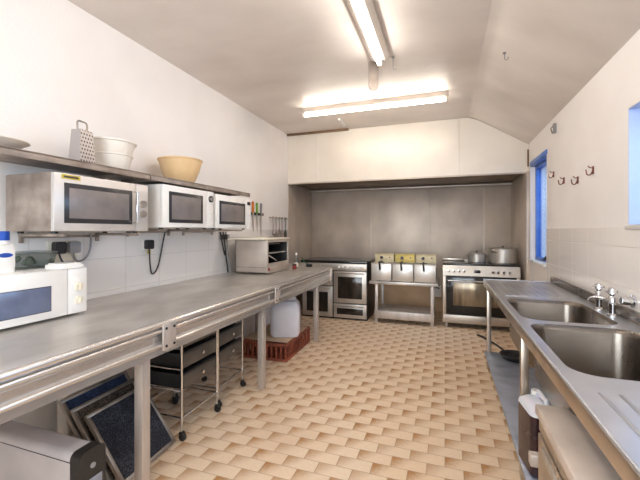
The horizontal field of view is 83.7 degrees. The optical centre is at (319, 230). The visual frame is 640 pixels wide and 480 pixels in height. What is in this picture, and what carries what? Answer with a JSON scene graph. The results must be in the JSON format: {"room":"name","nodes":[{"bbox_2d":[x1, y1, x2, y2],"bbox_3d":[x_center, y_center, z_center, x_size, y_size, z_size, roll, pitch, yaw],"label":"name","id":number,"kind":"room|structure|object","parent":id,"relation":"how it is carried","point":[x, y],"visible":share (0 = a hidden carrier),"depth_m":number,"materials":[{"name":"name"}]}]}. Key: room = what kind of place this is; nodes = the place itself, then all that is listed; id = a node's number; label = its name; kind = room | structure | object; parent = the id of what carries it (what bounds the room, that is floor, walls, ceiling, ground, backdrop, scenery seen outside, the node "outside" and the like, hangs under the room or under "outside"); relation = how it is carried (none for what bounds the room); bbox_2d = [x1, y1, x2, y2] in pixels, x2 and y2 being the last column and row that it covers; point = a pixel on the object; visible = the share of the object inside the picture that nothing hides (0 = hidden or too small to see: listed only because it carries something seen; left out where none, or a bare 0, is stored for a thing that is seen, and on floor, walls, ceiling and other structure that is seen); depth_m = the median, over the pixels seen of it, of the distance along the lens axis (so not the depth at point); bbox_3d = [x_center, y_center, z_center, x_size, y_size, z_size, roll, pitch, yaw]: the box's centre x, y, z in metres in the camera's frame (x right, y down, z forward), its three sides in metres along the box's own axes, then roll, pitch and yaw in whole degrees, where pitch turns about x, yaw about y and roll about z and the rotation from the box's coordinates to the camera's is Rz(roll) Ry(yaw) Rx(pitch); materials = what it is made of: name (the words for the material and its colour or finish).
{"room":"commercial kitchen","nodes":[
{"label":"commercial kitchen","id":0,"kind":"room"},
{"bbox_2d":[0,0,298,431],"bbox_3d":[-1.608,-0.100,3.185,0.200,3.000,8.550,0,0,19],"label":"wall","id":1,"kind":"structure","parent":0,"point":[61,65],"depth_m":2.85,"materials":[{"name":"white paint"}]},
{"bbox_2d":[47,240,76,261],"bbox_3d":[-1.748,0.135,2.429,0.018,0.140,0.200,0,0,19],"label":"wall socket","id":2,"kind":"object","parent":1,"relation":"attached to","point":[67,256],"visible":0.23,"depth_m":2.43,"materials":[{"name":"beige plastic"}]},
{"bbox_2d":[51,242,66,261],"bbox_3d":[-1.732,0.283,2.400,0.040,0.422,0.114,0,0,19],"label":"lead","id":3,"kind":"object","parent":2,"relation":"attached to","point":[61,247],"visible":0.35,"depth_m":2.37,"materials":[{"name":"black plastic"}]},
{"bbox_2d":[67,234,91,261],"bbox_3d":[-1.690,0.120,2.522,0.040,0.200,0.171,0,0,19],"label":"lead","id":4,"kind":"object","parent":2,"relation":"attached to","point":[73,247],"visible":0.98,"depth_m":2.47,"materials":[{"name":"grey plastic"}]},
{"bbox_2d":[0,145,149,179],"bbox_3d":[-1.732,-0.355,1.889,0.418,0.130,1.720,0,0,19],"label":"wall shelf","id":5,"kind":"object","parent":1,"relation":"attached to","point":[7,154],"visible":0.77,"depth_m":2.16,"materials":[{"name":"grey metal"}]},
{"bbox_2d":[0,135,30,148],"bbox_3d":[-1.709,-0.446,1.838,0.340,0.052,0.340,0,0,19],"label":"shallow dish","id":6,"kind":"object","parent":5,"relation":"on","point":[8,141],"visible":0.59,"depth_m":1.82,"materials":[{"name":"ceramic"}]},
{"bbox_2d":[69,120,94,162],"bbox_3d":[-1.486,-0.554,2.232,0.092,0.268,0.124,0,0,9],"label":"box grater","id":7,"kind":"object","parent":5,"relation":"on","point":[81,148],"visible":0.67,"depth_m":2.19,"materials":[{"name":"metal"}]},
{"bbox_2d":[95,151,132,169],"bbox_3d":[-1.480,-0.478,2.537,0.272,0.116,0.272,0,0,19],"label":"mixing bowl","id":8,"kind":"object","parent":5,"relation":"on","point":[113,159],"visible":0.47,"depth_m":2.44,"materials":[{"name":"plastic"}]},
{"bbox_2d":[93,136,136,155],"bbox_3d":[-1.480,-0.535,2.537,0.320,0.190,0.320,0,0,19],"label":"mixing bowl","id":9,"kind":"object","parent":8,"relation":"on","point":[109,144],"visible":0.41,"depth_m":2.42,"materials":[{"name":"plastic"}]},
{"bbox_2d":[18,233,138,242],"bbox_3d":[-1.571,0.045,2.367,0.391,0.060,0.538,0,0,19],"label":"wall bracket","id":10,"kind":"object","parent":1,"relation":"attached to","point":[21,237],"visible":0.85,"depth_m":2.31,"materials":[{"name":"grey metal"}]},
{"bbox_2d":[6,172,147,233],"bbox_3d":[-1.530,-0.158,2.337,0.448,0.345,0.660,0,0,19],"label":"microwave","id":11,"kind":"object","parent":10,"relation":"on","point":[53,202],"visible":0.97,"depth_m":2.08,"materials":[{"name":"grey metal"}]},
{"bbox_2d":[0,228,287,299],"bbox_3d":[-1.696,0.250,2.618,0.008,0.540,7.020,0,0,19],"label":"tiled backsplash","id":12,"kind":"structure","parent":1,"relation":"attached to","point":[114,264],"depth_m":3.08,"materials":[{"name":"white tile"}]},
{"bbox_2d":[126,229,203,236],"bbox_3d":[-1.322,0.015,3.080,0.391,0.060,0.488,0,0,19],"label":"wall bracket","id":13,"kind":"object","parent":1,"relation":"attached to","point":[149,230],"visible":0.79,"depth_m":3.23,"materials":[{"name":"grey metal"}]},
{"bbox_2d":[146,184,213,228],"bbox_3d":[-1.276,-0.188,3.073,0.441,0.345,0.633,0,0,19],"label":"microwave","id":14,"kind":"object","parent":13,"relation":"on","point":[169,206],"visible":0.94,"depth_m":2.87,"materials":[{"name":"white metal"}]},
{"bbox_2d":[144,232,165,274],"bbox_3d":[-1.458,0.197,3.186,0.043,0.378,0.242,0,0,19],"label":"lead","id":15,"kind":"object","parent":14,"relation":"hanging from","point":[148,244],"visible":1,"depth_m":3.11,"materials":[{"name":"black plastic"}]},
{"bbox_2d":[109,174,249,196],"bbox_3d":[-1.210,-0.355,3.380,0.418,0.130,1.420,0,0,19],"label":"wall shelf","id":16,"kind":"object","parent":1,"relation":"attached to","point":[154,179],"visible":0.57,"depth_m":3.07,"materials":[{"name":"grey metal"}]},
{"bbox_2d":[157,156,202,181],"bbox_3d":[-1.240,-0.526,3.175,0.380,0.212,0.380,0,0,19],"label":"mixing bowl","id":17,"kind":"object","parent":16,"relation":"on","point":[184,168],"visible":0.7,"depth_m":3.04,"materials":[{"name":"beige plastic"}]},
{"bbox_2d":[182,229,241,235],"bbox_3d":[-1.104,0.015,3.703,0.391,0.060,0.488,0,0,19],"label":"wall bracket","id":18,"kind":"object","parent":1,"relation":"attached to","point":[205,230],"visible":0.74,"depth_m":3.70,"materials":[{"name":"grey metal"}]},
{"bbox_2d":[186,194,250,229],"bbox_3d":[-1.062,-0.182,3.709,0.424,0.335,0.640,0,0,19],"label":"microwave","id":19,"kind":"object","parent":18,"relation":"on","point":[230,212],"visible":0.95,"depth_m":3.59,"materials":[{"name":"white metal"}]},
{"bbox_2d":[219,232,225,254],"bbox_3d":[-1.131,0.145,4.131,0.040,0.276,0.085,0,0,19],"label":"lead","id":20,"kind":"object","parent":19,"relation":"hanging from","point":[221,235],"visible":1,"depth_m":4.12,"materials":[{"name":"black plastic"}]},
{"bbox_2d":[288,184,311,308],"bbox_3d":[-0.346,0.305,6.467,0.012,2.190,1.119,0,0,19],"label":"trim","id":21,"kind":"structure","parent":1,"relation":"attached to","point":[299,198],"depth_m":6.39,"materials":[{"name":"metal"}]},
{"bbox_2d":[287,128,348,135],"bbox_3d":[-0.049,-1.585,5.738,1.045,0.030,0.038,0,0,19],"label":"trim","id":22,"kind":"structure","parent":1,"relation":"attached to","point":[344,129],"depth_m":5.71,"materials":[{"name":"brown paint"}]},
{"bbox_3d":[-0.900,-0.235,4.882,0.015,0.036,0.520,0,0,19],"label":"magnetic knife strip","id":23,"kind":"object","parent":1,"relation":"attached to","visible":0},
{"bbox_2d":[252,201,253,230],"bbox_3d":[-0.906,-0.195,4.836,0.018,0.410,0.033,0,2,19],"label":"kitchen knife","id":24,"kind":"object","parent":23,"relation":"attached to","point":[252,201],"visible":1,"depth_m":4.83,"materials":[{"name":"metal"}]},
{"bbox_2d":[256,203,257,230],"bbox_3d":[-0.872,-0.195,4.934,0.018,0.390,0.033,0,0,19],"label":"kitchen knife","id":25,"kind":"object","parent":23,"relation":"attached to","point":[256,203],"visible":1,"depth_m":4.93,"materials":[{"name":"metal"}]},
{"bbox_2d":[260,203,261,231],"bbox_3d":[-0.834,-0.155,5.040,0.018,0.470,0.033,0,-2,19],"label":"kitchen knife","id":26,"kind":"object","parent":23,"relation":"attached to","point":[260,203],"visible":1,"depth_m":5.04,"materials":[{"name":"grey metal"}]},
{"bbox_3d":[-0.640,-0.200,5.575,0.047,0.024,0.620,0,0,19],"label":"utensil rail","id":27,"kind":"object","parent":1,"relation":"attached to","visible":0},
{"bbox_2d":[278,217,280,236],"bbox_3d":[-0.630,-0.040,5.518,0.040,0.356,0.110,0,0,19],"label":"slice","id":28,"kind":"object","parent":27,"relation":"hanging from","point":[279,231],"visible":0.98,"depth_m":5.51,"materials":[{"name":"grey metal"}]},
{"bbox_2d":[68,0,491,133],"bbox_3d":[-0.296,-1.700,2.726,2.980,0.200,8.550,0,0,19],"label":"ceiling","id":29,"kind":"structure","parent":0,"point":[274,59],"depth_m":3.18,"materials":[{"name":"paint"}]},
{"bbox_2d":[345,0,389,66],"bbox_3d":[0.246,-1.541,2.382,0.170,0.118,1.800,0,0,19],"label":"tube light","id":30,"kind":"object","parent":29,"relation":"attached to","point":[364,14],"visible":1,"depth_m":2.71,"materials":[{"name":"white plastic"}]},
{"bbox_2d":[369,62,377,90],"bbox_3d":[0.506,-1.465,3.383,0.090,0.270,0.024,0,0,0],"label":"plate","id":31,"kind":"object","parent":29,"relation":"hanging from","point":[373,68],"visible":0.95,"depth_m":3.37,"materials":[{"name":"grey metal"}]},
{"bbox_2d":[302,90,448,117],"bbox_3d":[0.619,-1.541,4.371,1.800,0.118,0.048,0,0,19],"label":"tube light","id":32,"kind":"object","parent":29,"relation":"attached to","point":[438,94],"visible":1,"depth_m":4.33,"materials":[{"name":"grey paint"}]},
{"bbox_2d":[288,118,528,192],"bbox_3d":[1.299,-1.167,5.842,3.526,0.858,1.034,0,0,19],"label":"canopy","id":33,"kind":"object","parent":29,"relation":"attached to","point":[461,152],"visible":0.99,"depth_m":5.37,"materials":[{"name":"metal"}]},
{"bbox_2d":[131,308,520,479],"bbox_3d":[0.200,1.450,2.552,4.030,0.100,8.550,0,0,19],"label":"floor","id":34,"kind":"structure","parent":0,"point":[387,399],"depth_m":2.75,"materials":[{"name":"tile"}]},
{"bbox_2d":[0,420,105,479],"bbox_3d":[-1.341,1.185,1.709,0.699,0.430,0.128,0,0,19],"label":"case","id":35,"kind":"object","parent":34,"relation":"on","point":[27,452],"visible":0.91,"depth_m":1.64,"materials":[{"name":"silver plastic"}]},
{"bbox_2d":[58,381,99,436],"bbox_3d":[-1.505,1.150,2.360,0.100,0.500,0.400,0,0,19],"label":"storage box","id":36,"kind":"object","parent":34,"relation":"on","point":[64,427],"visible":0.1,"depth_m":2.17,"materials":[{"name":"white plastic"}]},
{"bbox_2d":[58,370,129,438],"bbox_3d":[-1.277,1.182,2.222,0.333,0.431,0.470,0,0,16],"label":"grease filter","id":37,"kind":"object","parent":34,"relation":"on","point":[74,400],"visible":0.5,"depth_m":2.17,"materials":[{"name":"metal"}]},
{"bbox_2d":[70,378,133,479],"bbox_3d":[-1.211,1.202,2.195,0.303,0.391,0.450,0,0,16],"label":"grease filter","id":38,"kind":"object","parent":34,"relation":"on","point":[78,413],"visible":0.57,"depth_m":2.10,"materials":[{"name":"metal"}]},
{"bbox_2d":[84,389,175,479],"bbox_3d":[-1.141,1.218,2.184,0.278,0.359,0.435,0,0,16],"label":"grease filter","id":39,"kind":"object","parent":34,"relation":"on","point":[112,424],"visible":0.63,"depth_m":2.11,"materials":[{"name":"metal"}]},
{"bbox_2d":[0,263,331,479],"bbox_3d":[-1.058,0.950,2.887,1.010,0.900,5.550,0,0,19],"label":"countertop","id":40,"kind":"structure","parent":34,"relation":"on","point":[43,362],"depth_m":1.92,"materials":[{"name":"silver metal"}]},
{"bbox_2d":[0,266,86,329],"bbox_3d":[-1.678,0.359,1.994,0.414,0.280,0.515,0,0,19],"label":"microwave","id":41,"kind":"object","parent":40,"relation":"on","point":[30,295],"visible":0.98,"depth_m":1.93,"materials":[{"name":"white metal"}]},
{"bbox_2d":[0,231,14,272],"bbox_3d":[-1.675,0.110,1.874,0.090,0.218,0.110,0,0,19],"label":"plastic bottle","id":42,"kind":"object","parent":41,"relation":"on","point":[7,249],"visible":1,"depth_m":1.87,"materials":[{"name":"white plastic"}]},
{"bbox_2d":[15,250,57,269],"bbox_3d":[-1.733,0.170,2.117,0.200,0.098,0.216,0,0,19],"label":"tub","id":43,"kind":"object","parent":41,"relation":"on","point":[43,258],"visible":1,"depth_m":2.19,"materials":[{"name":"clear plastic"}]},
{"bbox_2d":[45,262,83,268],"bbox_3d":[-1.515,0.204,2.120,0.140,0.030,0.150,0,0,19],"label":"lid","id":44,"kind":"object","parent":41,"relation":"on","point":[60,265],"visible":1,"depth_m":2.08,"materials":[{"name":"white plastic"}]},
{"bbox_2d":[222,232,228,271],"bbox_3d":[-1.111,0.247,4.187,0.040,0.480,0.085,0,0,19],"label":"lead","id":45,"kind":"object","parent":40,"relation":"on","point":[225,235],"visible":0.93,"depth_m":4.18,"materials":[{"name":"black plastic"}]},
{"bbox_2d":[225,232,230,270],"bbox_3d":[-1.094,0.239,4.235,0.040,0.465,0.085,0,0,19],"label":"lead","id":46,"kind":"object","parent":40,"relation":"on","point":[228,235],"visible":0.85,"depth_m":4.23,"materials":[{"name":"grey plastic"}]},
{"bbox_2d":[235,239,288,273],"bbox_3d":[-0.693,0.295,4.415,0.434,0.390,0.604,0,0,19],"label":"oven","id":47,"kind":"object","parent":40,"relation":"on","point":[252,256],"visible":0.94,"depth_m":4.17,"materials":[{"name":"metal"}]},
{"bbox_2d":[228,237,289,239],"bbox_3d":[-0.731,0.090,4.388,0.470,0.018,0.740,0,0,19],"label":"chopping board","id":48,"kind":"object","parent":47,"relation":"on","point":[244,238],"visible":1,"depth_m":4.10,"materials":[{"name":"beige plastic"}]},
{"bbox_2d":[133,330,220,440],"bbox_3d":[-1.044,1.030,2.634,0.454,0.741,0.432,0,0,18],"label":"trolley","id":49,"kind":"object","parent":34,"relation":"on","point":[180,367],"visible":0.59,"depth_m":2.48,"materials":[{"name":"silver metal"}]},
{"bbox_2d":[175,319,245,405],"bbox_3d":[-0.940,1.030,3.076,0.454,0.741,0.432,0,0,16],"label":"trolley","id":50,"kind":"object","parent":34,"relation":"on","point":[228,345],"visible":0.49,"depth_m":3.01,"materials":[{"name":"silver metal"}]},
{"bbox_2d":[243,326,309,361],"bbox_3d":[-0.493,1.305,4.239,0.530,0.190,0.760,0,0,18],"label":"crate","id":51,"kind":"object","parent":34,"relation":"on","point":[275,351],"visible":0.71,"depth_m":3.95,"materials":[{"name":"red plastic"}]},
{"bbox_2d":[244,324,306,342],"bbox_3d":[-0.506,1.206,4.243,0.520,0.008,0.660,0,0,18],"label":"cardboard sheet","id":52,"kind":"object","parent":51,"relation":"on","point":[254,336],"visible":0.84,"depth_m":4.03,"materials":[{"name":"beige cardboard"}]},
{"bbox_2d":[270,296,299,336],"bbox_3d":[-0.401,0.979,4.167,0.336,0.444,0.309,0,0,-1],"label":"container","id":53,"kind":"object","parent":52,"relation":"on","point":[285,315],"visible":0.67,"depth_m":4.01,"materials":[{"name":"white plastic"}]},
{"bbox_2d":[301,257,374,320],"bbox_3d":[0.307,0.937,5.991,1.110,0.926,0.719,0,0,19],"label":"range cooker","id":54,"kind":"object","parent":34,"relation":"on","point":[349,294],"visible":0.85,"depth_m":5.65,"materials":[{"name":"silver metal"}]},
{"bbox_2d":[301,257,374,263],"bbox_3d":[0.315,0.494,6.014,1.110,0.042,0.670,0,0,19],"label":"cooktop","id":55,"kind":"object","parent":54,"relation":"in","point":[315,260],"depth_m":5.79,"materials":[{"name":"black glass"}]},
{"bbox_2d":[369,279,438,326],"bbox_3d":[1.330,1.083,5.606,1.005,0.635,0.620,0,0,19],"label":"table","id":56,"kind":"object","parent":34,"relation":"on","point":[384,311],"visible":0.86,"depth_m":5.39,"materials":[{"name":"metal"}]},
{"bbox_2d":[371,253,394,280],"bbox_3d":[0.992,0.565,5.612,0.316,0.400,0.492,0,0,19],"label":"fryer","id":57,"kind":"object","parent":56,"relation":"on","point":[381,269],"visible":0.96,"depth_m":5.47,"materials":[{"name":"metal"}]},
{"bbox_2d":[392,254,414,281],"bbox_3d":[1.294,0.565,5.506,0.316,0.400,0.492,0,0,19],"label":"fryer","id":58,"kind":"object","parent":56,"relation":"on","point":[403,266],"visible":0.99,"depth_m":5.37,"materials":[{"name":"metal"}]},
{"bbox_2d":[374,303,434,322],"bbox_3d":[1.339,1.272,5.593,0.870,0.116,0.578,0,0,19],"label":"shelf","id":59,"kind":"object","parent":56,"relation":"attached to","point":[384,311],"depth_m":5.40,"materials":[{"name":"metal"}]},
{"bbox_2d":[414,254,436,282],"bbox_3d":[1.596,0.565,5.400,0.316,0.400,0.492,0,0,19],"label":"fryer","id":60,"kind":"object","parent":56,"relation":"on","point":[425,267],"visible":1,"depth_m":5.26,"materials":[{"name":"metal"}]},
{"bbox_2d":[443,258,520,326],"bbox_3d":[2.352,0.917,5.296,1.000,0.965,0.688,0,0,19],"label":"range cooker","id":61,"kind":"object","parent":34,"relation":"on","point":[464,291],"visible":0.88,"depth_m":5.07,"materials":[{"name":"grey metal"}]},
{"bbox_2d":[465,251,488,262],"bbox_3d":[2.363,0.385,5.381,0.332,0.171,0.262,0,0,2],"label":"cooking pot","id":62,"kind":"object","parent":61,"relation":"on","point":[474,257],"visible":0.99,"depth_m":5.28,"materials":[{"name":"metal"}]},
{"bbox_2d":[443,260,519,266],"bbox_3d":[2.364,0.482,5.328,1.000,0.026,0.620,0,0,19],"label":"cooktop","id":63,"kind":"object","parent":61,"relation":"in","point":[446,263],"depth_m":5.14,"materials":[{"name":"silver glass"}]},
{"bbox_2d":[489,246,516,263],"bbox_3d":[2.696,0.346,5.265,0.382,0.248,0.382,0,0,16],"label":"cooking pot","id":64,"kind":"object","parent":61,"relation":"on","point":[499,255],"visible":1,"depth_m":5.12,"materials":[{"name":"metal"}]},
{"bbox_2d":[483,277,639,479],"bbox_3d":[1.411,0.932,1.874,0.669,0.935,3.970,0,0,19],"label":"sink","id":65,"kind":"object","parent":34,"relation":"on","point":[585,360],"visible":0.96,"depth_m":1.92,"materials":[{"name":"metal"}]},
{"bbox_2d":[477,334,519,362],"bbox_3d":[1.877,1.183,3.621,0.280,0.097,0.659,0,0,-1],"label":"frying pan","id":66,"kind":"object","parent":65,"relation":"on","point":[509,355],"visible":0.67,"depth_m":3.52,"materials":[{"name":"black metal"}]},
{"bbox_2d":[484,351,545,479],"bbox_3d":[1.645,1.241,2.587,0.635,0.018,2.070,0,0,19],"label":"shelf","id":67,"kind":"object","parent":65,"relation":"attached to","point":[505,374],"depth_m":2.83,"materials":[{"name":"grey metal"}]},
{"bbox_2d":[529,450,537,467],"bbox_3d":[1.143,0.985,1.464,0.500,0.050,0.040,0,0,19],"label":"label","id":68,"kind":"object","parent":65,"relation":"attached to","point":[533,456],"visible":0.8,"depth_m":1.53,"materials":[{"name":"white paper"}]},
{"bbox_2d":[518,388,551,478],"bbox_3d":[1.154,1.037,1.857,0.172,0.391,0.214,0,0,11],"label":"canister","id":69,"kind":"object","parent":65,"relation":"on","point":[528,421],"visible":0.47,"depth_m":1.84,"materials":[{"name":"plastic"}]},
{"bbox_2d":[587,283,618,316],"bbox_3d":[1.799,0.433,2.294,0.116,0.173,0.268,0,0,19],"label":"mixer tap","id":70,"kind":"object","parent":65,"relation":"on","point":[598,296],"visible":1,"depth_m":2.25,"materials":[{"name":"silver metal"}]},
{"bbox_2d":[535,404,621,479],"bbox_3d":[1.005,1.050,0.925,0.604,0.700,0.910,0,0,19],"label":"cabinet","id":71,"kind":"object","parent":34,"relation":"on","point":[567,450],"visible":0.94,"depth_m":1.20,"materials":[{"name":"wood"}]},
{"bbox_2d":[327,181,512,311],"bbox_3d":[1.579,-0.100,6.493,4.030,3.000,0.200,0,0,19],"label":"wall","id":72,"kind":"structure","parent":0,"point":[393,294],"depth_m":6.38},
{"bbox_2d":[312,185,510,284],"bbox_3d":[1.496,0.075,6.407,3.506,1.730,0.015,0,0,19],"label":"backsplash","id":73,"kind":"structure","parent":72,"relation":"attached to","point":[446,222],"depth_m":6.34,"materials":[{"name":"metal"}]},
{"bbox_2d":[435,285,440,296],"bbox_3d":[2.033,1.040,6.200,0.140,0.200,0.050,0,0,19],"label":"junction box","id":74,"kind":"object","parent":72,"relation":"attached to","point":[437,291],"visible":0.51,"depth_m":6.17,"materials":[{"name":"white plastic"}]},
{"bbox_2d":[468,0,639,143],"bbox_3d":[1.606,-1.390,2.060,1.050,0.820,8.550,0,0,19],"label":"ceiling","id":75,"kind":"structure","parent":0,"point":[554,48],"depth_m":2.77,"materials":[{"name":"paint"}]},
{"bbox_2d":[515,29,639,280],"bbox_3d":[1.936,-0.100,1.944,0.250,3.000,8.550,0,0,19],"label":"wall","id":76,"kind":"structure","parent":0,"point":[592,128],"depth_m":2.70,"materials":[{"name":"white paint"}]},
{"bbox_2d":[511,171,529,280],"bbox_3d":[2.951,0.305,5.281,0.040,2.190,1.179,0,0,19],"label":"wall panel","id":77,"kind":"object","parent":76,"relation":"attached to","point":[520,187],"depth_m":5.04,"materials":[{"name":"metal"}]},
{"bbox_2d":[527,149,528,166],"bbox_3d":[2.781,-0.975,4.772,0.020,0.230,0.011,0,0,19],"label":"trim","id":78,"kind":"structure","parent":76,"relation":"attached to","point":[527,149],"depth_m":4.77,"materials":[{"name":"brown paint"}]},
{"bbox_2d":[528,149,546,266],"bbox_3d":[2.669,-0.250,4.289,0.146,1.300,0.820,0,0,19],"label":"window","id":79,"kind":"structure","parent":76,"relation":"in","point":[540,165],"depth_m":4.49,"materials":[{"name":"blue paint"}]},
{"bbox_2d":[550,123,555,133],"bbox_3d":[2.364,-1.039,3.622,0.052,0.102,0.040,0,0,19],"label":"bracket","id":80,"kind":"object","parent":76,"relation":"attached to","point":[554,124],"visible":1,"depth_m":3.61,"materials":[{"name":"grey plastic"}]},
{"bbox_2d":[571,176,578,184],"bbox_3d":[2.151,-0.428,3.019,0.054,0.077,0.024,0,0,19],"label":"wall hook","id":81,"kind":"object","parent":76,"relation":"attached to","point":[577,177],"visible":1,"depth_m":3.01,"materials":[{"name":"brown metal"}]},
{"bbox_2d":[585,166,593,175],"bbox_3d":[2.042,-0.458,2.707,0.054,0.077,0.024,0,0,19],"label":"wall hook","id":82,"kind":"object","parent":76,"relation":"attached to","point":[592,167],"visible":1,"depth_m":2.70,"materials":[{"name":"brown metal"}]},
{"bbox_2d":[546,227,639,312],"bbox_3d":[1.481,0.688,1.034,0.008,1.425,6.130,0,0,19],"label":"tiled backsplash","id":83,"kind":"structure","parent":76,"relation":"attached to","point":[582,258],"depth_m":2.63,"materials":[{"name":"beige tile"}]},
{"bbox_2d":[619,295,636,307],"bbox_3d":[1.822,0.415,2.117,0.060,0.076,0.076,0,0,19],"label":"pipe stub","id":84,"kind":"object","parent":76,"relation":"attached to","point":[631,300],"visible":1,"depth_m":2.10,"materials":[{"name":"silver metal"}]},
{"bbox_2d":[624,101,639,228],"bbox_3d":[1.683,-0.380,1.312,0.230,0.740,1.790,0,0,19],"label":"window","id":85,"kind":"structure","parent":76,"relation":"in","point":[634,111],"depth_m":2.17,"materials":[{"name":"blue glass"}]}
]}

